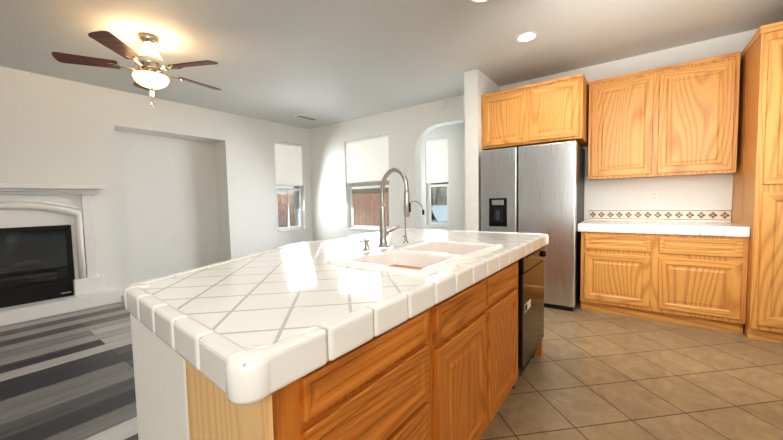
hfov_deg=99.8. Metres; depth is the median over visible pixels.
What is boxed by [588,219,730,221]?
backsplash
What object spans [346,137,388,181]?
fabric
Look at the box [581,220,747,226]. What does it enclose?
countertop
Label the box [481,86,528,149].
upper cabinet
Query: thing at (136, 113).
wall
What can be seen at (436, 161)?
fabric
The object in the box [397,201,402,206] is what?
light switch
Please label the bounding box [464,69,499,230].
wall
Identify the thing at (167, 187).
wall
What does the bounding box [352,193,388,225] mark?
fence
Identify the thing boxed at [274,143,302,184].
fabric
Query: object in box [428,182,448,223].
window
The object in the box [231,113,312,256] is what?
wall
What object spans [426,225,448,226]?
window sill
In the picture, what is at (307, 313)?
island countertop
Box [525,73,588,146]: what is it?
upper cabinet
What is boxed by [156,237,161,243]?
outlet
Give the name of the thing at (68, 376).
floor
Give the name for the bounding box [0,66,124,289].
wall
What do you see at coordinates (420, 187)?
wall
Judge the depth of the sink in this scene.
1.68 m
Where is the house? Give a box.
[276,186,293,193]
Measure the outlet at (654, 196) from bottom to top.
0.115 m
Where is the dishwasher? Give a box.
[512,246,545,388]
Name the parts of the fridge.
dispenser panel, dispenser frame, door, door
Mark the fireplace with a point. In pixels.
(47, 257)
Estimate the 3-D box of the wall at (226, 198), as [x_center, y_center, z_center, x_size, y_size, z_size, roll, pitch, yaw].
[-2.938,-0.442,5.783,0.500,2.750,0.120,1,4,37]
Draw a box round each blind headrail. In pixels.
[274,141,301,146]
[345,134,387,143]
[426,137,447,141]
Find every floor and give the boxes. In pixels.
[0,296,138,439]
[479,299,782,439]
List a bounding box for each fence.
[277,194,294,227]
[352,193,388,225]
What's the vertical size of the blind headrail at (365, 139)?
0.043 m
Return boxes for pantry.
[731,21,782,343]
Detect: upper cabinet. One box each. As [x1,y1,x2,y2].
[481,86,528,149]
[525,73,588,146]
[585,68,656,179]
[653,52,740,177]
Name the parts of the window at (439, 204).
window sash, window meeting rail, window sash, window sash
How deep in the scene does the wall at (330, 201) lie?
5.94 m
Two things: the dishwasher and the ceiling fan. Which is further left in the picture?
the ceiling fan
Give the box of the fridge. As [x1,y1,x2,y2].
[481,140,584,311]
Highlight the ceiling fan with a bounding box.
[52,31,220,108]
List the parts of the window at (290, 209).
window sash, window meeting rail, window blind bottom rail, window sash, window sash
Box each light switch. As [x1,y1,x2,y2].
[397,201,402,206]
[457,199,463,205]
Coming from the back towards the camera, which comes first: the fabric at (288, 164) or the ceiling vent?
the fabric at (288, 164)
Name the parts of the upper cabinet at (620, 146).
door, crown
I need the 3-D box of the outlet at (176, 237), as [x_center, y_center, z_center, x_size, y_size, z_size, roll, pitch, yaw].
[-3.456,0.302,5.311,0.013,0.115,0.070,1,4,37]
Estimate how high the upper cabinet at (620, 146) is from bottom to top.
1.070 m
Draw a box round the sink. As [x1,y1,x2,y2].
[324,240,503,275]
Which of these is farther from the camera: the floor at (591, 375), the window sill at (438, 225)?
the window sill at (438, 225)
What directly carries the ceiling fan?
hanging from the ceiling
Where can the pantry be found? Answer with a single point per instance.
(757, 198)
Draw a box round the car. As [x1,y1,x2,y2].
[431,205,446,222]
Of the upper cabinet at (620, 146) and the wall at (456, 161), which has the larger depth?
the wall at (456, 161)
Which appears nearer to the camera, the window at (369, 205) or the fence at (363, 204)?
the window at (369, 205)
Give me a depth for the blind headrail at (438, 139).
5.96 m
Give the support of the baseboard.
attached to the wall at (167, 187)
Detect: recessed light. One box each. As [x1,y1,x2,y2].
[471,0,488,2]
[516,32,537,41]
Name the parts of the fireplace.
glass, frame, frame, leg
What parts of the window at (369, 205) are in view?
window sash, window blind bottom rail, window meeting rail, window bottom rail, window sash, window sash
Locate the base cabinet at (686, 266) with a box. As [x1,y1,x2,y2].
[577,208,749,333]
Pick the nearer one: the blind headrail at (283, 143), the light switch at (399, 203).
the light switch at (399, 203)
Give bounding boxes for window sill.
[278,228,305,231]
[346,228,389,229]
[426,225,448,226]
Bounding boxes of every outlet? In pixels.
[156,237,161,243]
[174,235,179,241]
[182,234,186,241]
[650,191,657,201]
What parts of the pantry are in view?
crown, door, door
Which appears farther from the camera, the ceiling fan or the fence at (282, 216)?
the fence at (282, 216)
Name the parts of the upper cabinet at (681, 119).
door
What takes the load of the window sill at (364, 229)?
on the wall at (330, 201)
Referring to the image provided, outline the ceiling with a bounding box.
[0,0,782,128]
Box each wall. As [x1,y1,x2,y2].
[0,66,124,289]
[112,89,224,142]
[115,131,219,282]
[214,112,237,261]
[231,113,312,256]
[293,95,464,240]
[420,122,465,230]
[420,157,421,228]
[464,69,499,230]
[500,28,758,219]
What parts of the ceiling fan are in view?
blade, blade, blade, motor, lamp shade, blade, blade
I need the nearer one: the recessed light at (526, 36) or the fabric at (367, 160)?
the recessed light at (526, 36)
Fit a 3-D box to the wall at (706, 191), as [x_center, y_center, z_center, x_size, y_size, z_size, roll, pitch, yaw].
[3.229,-0.439,3.455,4.620,2.750,0.150,1,4,37]
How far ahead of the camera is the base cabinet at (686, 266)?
3.11 m
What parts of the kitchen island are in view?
pony post, drawer, drawer, drawer, door, door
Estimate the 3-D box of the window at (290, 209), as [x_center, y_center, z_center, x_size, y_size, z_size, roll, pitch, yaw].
[-2.083,-0.683,6.641,0.124,1.698,0.656,1,4,37]
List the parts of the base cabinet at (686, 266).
drawer, door, door, drawer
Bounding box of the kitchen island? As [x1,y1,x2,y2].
[131,240,548,439]
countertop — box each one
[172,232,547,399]
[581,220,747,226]
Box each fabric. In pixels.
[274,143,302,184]
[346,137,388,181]
[426,139,447,181]
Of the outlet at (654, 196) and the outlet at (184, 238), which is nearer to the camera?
the outlet at (654, 196)
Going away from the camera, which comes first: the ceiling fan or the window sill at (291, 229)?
the ceiling fan
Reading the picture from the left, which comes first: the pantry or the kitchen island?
the kitchen island
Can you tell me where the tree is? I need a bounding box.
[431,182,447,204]
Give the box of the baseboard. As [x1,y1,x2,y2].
[125,278,154,287]
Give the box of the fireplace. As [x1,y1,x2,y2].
[0,183,120,325]
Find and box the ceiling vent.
[294,114,319,120]
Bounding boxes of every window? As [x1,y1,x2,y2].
[276,184,302,228]
[347,179,389,228]
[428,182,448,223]
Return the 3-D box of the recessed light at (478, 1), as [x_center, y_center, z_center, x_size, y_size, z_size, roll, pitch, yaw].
[0.691,-1.704,2.498,0.196,0.007,0.196,1,4,37]
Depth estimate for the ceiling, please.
3.19 m
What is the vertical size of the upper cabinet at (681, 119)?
1.070 m

